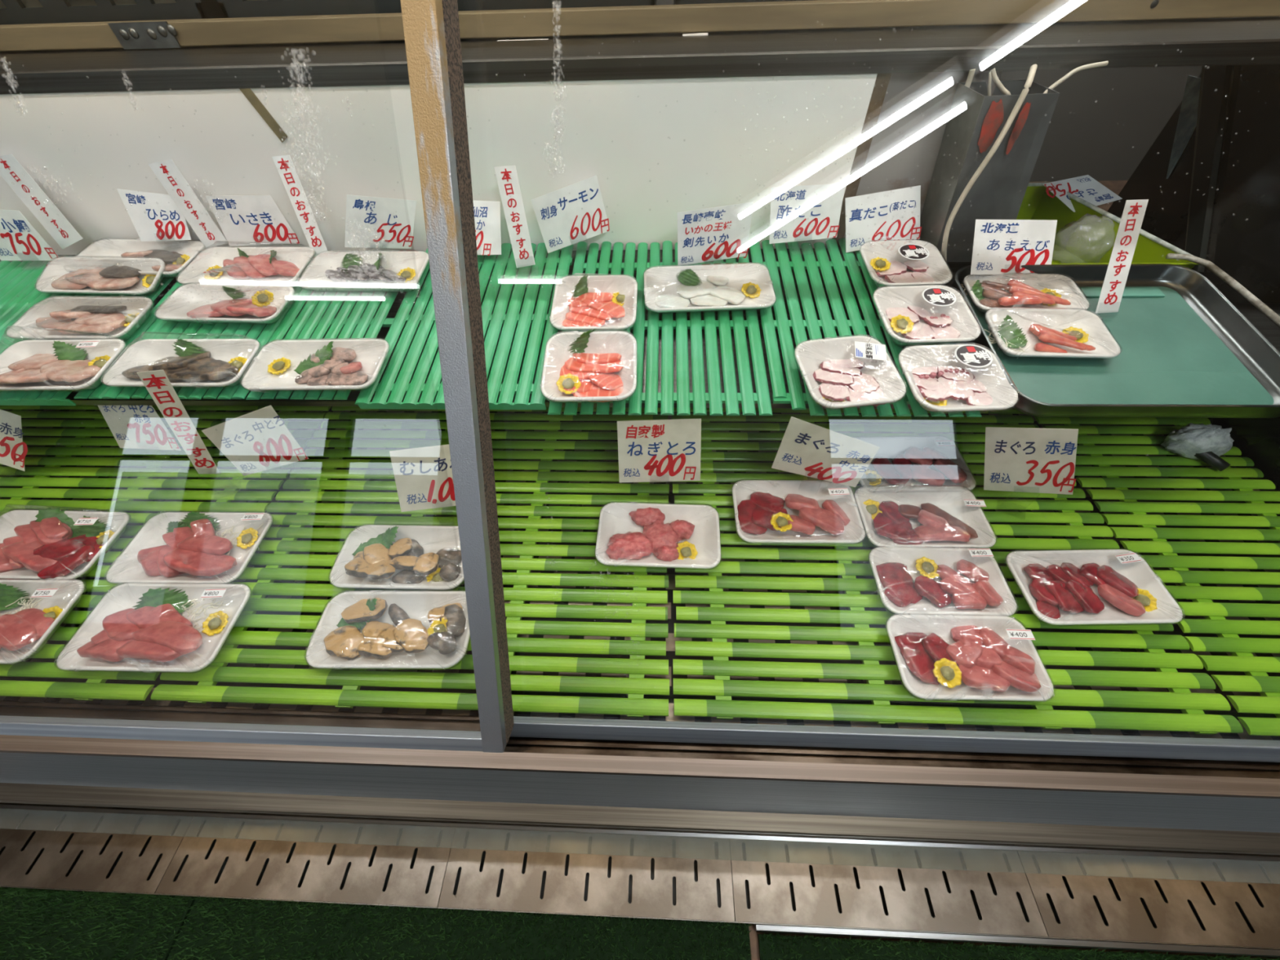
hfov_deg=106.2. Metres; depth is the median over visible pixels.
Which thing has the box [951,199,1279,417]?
steel tray
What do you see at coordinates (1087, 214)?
wrap
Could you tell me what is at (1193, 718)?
bamboo mat
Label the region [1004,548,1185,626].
pack
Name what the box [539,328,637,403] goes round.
pack
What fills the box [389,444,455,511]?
price card
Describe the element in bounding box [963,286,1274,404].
sheet
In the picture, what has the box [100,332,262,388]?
pack
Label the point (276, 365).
flower
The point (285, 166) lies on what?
strip
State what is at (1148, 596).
flower
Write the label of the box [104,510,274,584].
pack
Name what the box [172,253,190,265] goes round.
flower
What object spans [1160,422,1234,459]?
plastic bag
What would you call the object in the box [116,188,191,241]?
price card
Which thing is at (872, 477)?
flower
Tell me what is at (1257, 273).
shelf
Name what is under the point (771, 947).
mat
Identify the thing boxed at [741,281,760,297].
flower
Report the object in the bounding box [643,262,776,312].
pack
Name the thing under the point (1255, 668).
bamboo mat
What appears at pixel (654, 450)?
price card
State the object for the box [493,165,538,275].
strip
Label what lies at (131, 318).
flower
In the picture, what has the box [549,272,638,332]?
pack
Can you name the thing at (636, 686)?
bamboo mat
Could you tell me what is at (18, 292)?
mat
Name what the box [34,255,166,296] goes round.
pack
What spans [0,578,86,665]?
pack
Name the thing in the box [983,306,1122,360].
pack
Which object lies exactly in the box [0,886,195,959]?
mat
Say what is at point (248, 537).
flower
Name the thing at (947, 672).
flower
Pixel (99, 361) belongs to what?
flower
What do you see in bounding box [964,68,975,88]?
cable
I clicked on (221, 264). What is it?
pack
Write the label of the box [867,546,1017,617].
pack
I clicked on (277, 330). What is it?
mat
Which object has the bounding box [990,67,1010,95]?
cable
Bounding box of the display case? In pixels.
[0,16,1279,854]
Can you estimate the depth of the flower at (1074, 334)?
0.76 m
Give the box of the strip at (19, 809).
[18,808,1279,884]
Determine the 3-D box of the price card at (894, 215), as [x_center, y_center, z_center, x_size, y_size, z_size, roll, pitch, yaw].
[0.451,-0.477,0.890,0.152,0.104,0.050,1,50,2]
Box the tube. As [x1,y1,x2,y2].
[1194,451,1231,471]
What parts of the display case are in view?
recommendation strip, recommendation strip, sill, panel, post, panel, panel, trim, frame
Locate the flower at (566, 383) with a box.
[555,373,581,394]
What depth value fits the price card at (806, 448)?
0.77 m
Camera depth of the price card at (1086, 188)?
1.03 m
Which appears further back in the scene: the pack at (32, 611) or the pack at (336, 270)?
the pack at (336, 270)
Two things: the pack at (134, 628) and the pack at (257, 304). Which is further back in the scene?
the pack at (257, 304)
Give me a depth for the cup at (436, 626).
0.69 m
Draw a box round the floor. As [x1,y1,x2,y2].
[748,180,1279,959]
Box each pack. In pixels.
[0,325,127,392]
[0,503,131,580]
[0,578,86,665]
[4,296,154,340]
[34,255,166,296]
[53,582,252,673]
[63,238,205,278]
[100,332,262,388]
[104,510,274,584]
[154,282,294,324]
[177,240,315,286]
[240,337,390,392]
[297,249,429,292]
[304,590,470,669]
[328,524,464,591]
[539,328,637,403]
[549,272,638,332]
[594,501,721,569]
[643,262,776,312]
[731,479,866,544]
[793,333,906,409]
[853,435,977,493]
[853,484,996,548]
[858,239,953,288]
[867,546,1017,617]
[871,284,982,346]
[884,613,1055,702]
[897,342,1019,413]
[960,272,1089,313]
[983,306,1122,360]
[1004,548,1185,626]
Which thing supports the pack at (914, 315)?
on the mat at (796, 397)
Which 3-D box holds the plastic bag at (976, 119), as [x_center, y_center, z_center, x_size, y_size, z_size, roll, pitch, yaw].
[0.591,-0.525,0.835,0.156,0.245,0.108,1,50,2]
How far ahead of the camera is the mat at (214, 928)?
0.80 m
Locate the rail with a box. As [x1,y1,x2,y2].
[753,924,1279,957]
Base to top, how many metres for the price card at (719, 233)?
0.105 m
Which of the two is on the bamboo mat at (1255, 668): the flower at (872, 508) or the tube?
the tube
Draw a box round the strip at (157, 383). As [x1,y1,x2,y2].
[136,369,220,474]
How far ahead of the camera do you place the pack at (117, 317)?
0.85 m
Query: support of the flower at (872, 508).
on the pack at (929, 519)
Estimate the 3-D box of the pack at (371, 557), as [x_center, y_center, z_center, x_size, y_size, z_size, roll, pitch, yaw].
[-0.377,0.122,0.773,0.219,0.043,0.117,1,51,2]
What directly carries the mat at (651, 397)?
on the display case
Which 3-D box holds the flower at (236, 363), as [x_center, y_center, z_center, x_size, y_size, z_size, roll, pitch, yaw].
[-0.663,-0.188,0.790,0.035,0.014,0.035,18,53,16]
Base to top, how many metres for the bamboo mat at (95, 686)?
0.028 m
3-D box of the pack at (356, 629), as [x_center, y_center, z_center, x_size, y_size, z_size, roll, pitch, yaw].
[-0.357,0.215,0.699,0.230,0.042,0.117,0,51,2]
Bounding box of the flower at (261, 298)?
[251,289,274,306]
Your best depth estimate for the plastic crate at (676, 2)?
0.90 m
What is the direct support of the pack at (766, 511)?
on the bamboo mat at (1193, 718)
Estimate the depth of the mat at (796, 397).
0.83 m
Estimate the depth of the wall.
2.55 m
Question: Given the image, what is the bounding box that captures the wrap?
[1052,213,1121,263]
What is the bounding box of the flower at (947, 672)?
[933,657,961,688]
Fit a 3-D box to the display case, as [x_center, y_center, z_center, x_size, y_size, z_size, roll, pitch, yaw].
[-0.116,-0.149,0.913,3.690,0.902,1.253,1,50,2]
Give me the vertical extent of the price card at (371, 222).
0.111 m
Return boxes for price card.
[0,209,58,260]
[0,408,27,471]
[97,404,181,450]
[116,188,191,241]
[201,404,308,475]
[205,195,299,246]
[344,194,416,248]
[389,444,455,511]
[472,200,501,255]
[530,175,609,257]
[617,418,701,504]
[677,201,753,266]
[768,183,844,244]
[771,416,879,487]
[844,185,921,252]
[970,219,1057,275]
[983,426,1078,494]
[1042,174,1122,212]
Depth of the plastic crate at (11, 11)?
0.94 m
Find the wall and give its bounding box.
[656,0,1201,182]
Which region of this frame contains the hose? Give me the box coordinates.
[1165,253,1279,327]
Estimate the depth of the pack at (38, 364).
0.79 m
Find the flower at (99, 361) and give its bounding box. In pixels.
[88,355,110,367]
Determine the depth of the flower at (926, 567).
0.74 m
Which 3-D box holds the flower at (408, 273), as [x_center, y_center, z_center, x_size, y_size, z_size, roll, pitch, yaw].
[-0.443,-0.389,0.911,0.035,0.014,0.035,19,53,17]
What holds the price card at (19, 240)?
on the mat at (18, 292)
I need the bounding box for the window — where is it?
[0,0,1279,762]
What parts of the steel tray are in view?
recommendation strip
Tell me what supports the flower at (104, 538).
on the pack at (46, 544)
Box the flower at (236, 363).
[228,355,247,372]
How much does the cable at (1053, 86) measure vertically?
0.051 m
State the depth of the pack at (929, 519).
0.80 m
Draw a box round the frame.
[0,0,1279,51]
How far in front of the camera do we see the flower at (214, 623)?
0.72 m
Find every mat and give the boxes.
[0,260,174,405]
[0,404,331,701]
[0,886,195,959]
[74,253,398,399]
[151,406,669,717]
[167,893,751,959]
[355,242,573,409]
[547,240,772,415]
[671,408,1243,734]
[749,238,982,417]
[757,932,1279,959]
[1034,416,1279,736]
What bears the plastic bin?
on the display case
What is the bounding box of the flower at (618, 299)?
[611,292,625,306]
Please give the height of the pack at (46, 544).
0.054 m
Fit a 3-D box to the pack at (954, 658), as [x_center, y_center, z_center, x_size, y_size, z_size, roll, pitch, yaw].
[0.443,0.239,0.654,0.193,0.041,0.116,0,51,2]
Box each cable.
[941,64,1037,264]
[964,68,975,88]
[987,71,991,95]
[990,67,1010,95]
[1043,61,1108,93]
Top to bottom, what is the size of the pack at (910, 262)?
0.046 m
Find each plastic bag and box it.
[919,80,1060,262]
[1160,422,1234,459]
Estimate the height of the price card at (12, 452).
0.172 m
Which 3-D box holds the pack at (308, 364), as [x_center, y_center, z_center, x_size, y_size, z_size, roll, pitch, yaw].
[-0.518,-0.186,0.773,0.215,0.046,0.112,0,50,2]
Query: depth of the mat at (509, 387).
0.83 m
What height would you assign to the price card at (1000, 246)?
0.106 m
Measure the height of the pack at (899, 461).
0.040 m
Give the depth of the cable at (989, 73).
0.75 m
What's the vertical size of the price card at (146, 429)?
0.149 m
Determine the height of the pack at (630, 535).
0.031 m
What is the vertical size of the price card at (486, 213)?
0.092 m
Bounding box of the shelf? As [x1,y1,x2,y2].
[0,245,1279,409]
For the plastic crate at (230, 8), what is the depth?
0.92 m
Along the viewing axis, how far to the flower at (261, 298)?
0.85 m
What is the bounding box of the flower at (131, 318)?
[123,311,139,326]
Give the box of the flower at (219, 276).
[204,265,223,280]
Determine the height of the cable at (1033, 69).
0.284 m
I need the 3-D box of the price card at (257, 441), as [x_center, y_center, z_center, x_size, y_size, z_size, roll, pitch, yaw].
[-0.641,-0.052,0.816,0.160,0.200,0.028,1,50,2]
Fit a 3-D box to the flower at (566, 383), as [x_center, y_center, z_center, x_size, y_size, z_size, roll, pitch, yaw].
[-0.108,-0.145,0.728,0.037,0.014,0.036,1,50,2]
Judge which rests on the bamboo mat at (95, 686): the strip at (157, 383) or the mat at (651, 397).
the strip at (157, 383)
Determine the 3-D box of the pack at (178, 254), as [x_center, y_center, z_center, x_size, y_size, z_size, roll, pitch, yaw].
[-0.999,-0.440,0.959,0.247,0.037,0.110,3,50,4]
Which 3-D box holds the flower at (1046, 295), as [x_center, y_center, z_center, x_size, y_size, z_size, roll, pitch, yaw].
[0.690,-0.309,0.811,0.037,0.014,0.036,1,50,2]
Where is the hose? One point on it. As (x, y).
(1272, 315)
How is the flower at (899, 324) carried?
on the pack at (914, 315)
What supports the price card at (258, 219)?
on the mat at (277, 330)
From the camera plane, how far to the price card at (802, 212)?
0.89 m
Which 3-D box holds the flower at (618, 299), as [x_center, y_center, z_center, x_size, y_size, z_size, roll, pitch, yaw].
[-0.034,-0.322,0.855,0.037,0.012,0.037,1,50,2]
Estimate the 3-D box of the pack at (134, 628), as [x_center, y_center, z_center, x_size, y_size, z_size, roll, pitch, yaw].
[-0.712,0.214,0.710,0.230,0.043,0.135,0,51,2]
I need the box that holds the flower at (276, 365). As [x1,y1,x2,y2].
[267,357,290,374]
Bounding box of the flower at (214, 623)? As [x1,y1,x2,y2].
[201,610,228,635]
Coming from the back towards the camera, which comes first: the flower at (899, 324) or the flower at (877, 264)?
the flower at (877, 264)
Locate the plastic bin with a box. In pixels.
[1016,182,1197,268]
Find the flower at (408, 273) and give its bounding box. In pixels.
[396,266,415,282]
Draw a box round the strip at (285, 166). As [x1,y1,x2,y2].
[271,154,327,254]
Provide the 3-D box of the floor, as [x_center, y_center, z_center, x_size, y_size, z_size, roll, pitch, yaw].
[0.035,0.568,0.997,12.000,0.060,7.600,1,50,2]
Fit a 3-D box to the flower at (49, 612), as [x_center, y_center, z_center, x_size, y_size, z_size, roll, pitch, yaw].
[-0.902,0.210,0.732,0.035,0.010,0.035,18,53,16]
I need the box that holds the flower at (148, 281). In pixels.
[142,271,160,288]
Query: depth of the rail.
0.77 m
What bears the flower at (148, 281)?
on the pack at (101, 275)
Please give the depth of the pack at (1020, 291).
0.81 m
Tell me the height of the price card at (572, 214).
0.127 m

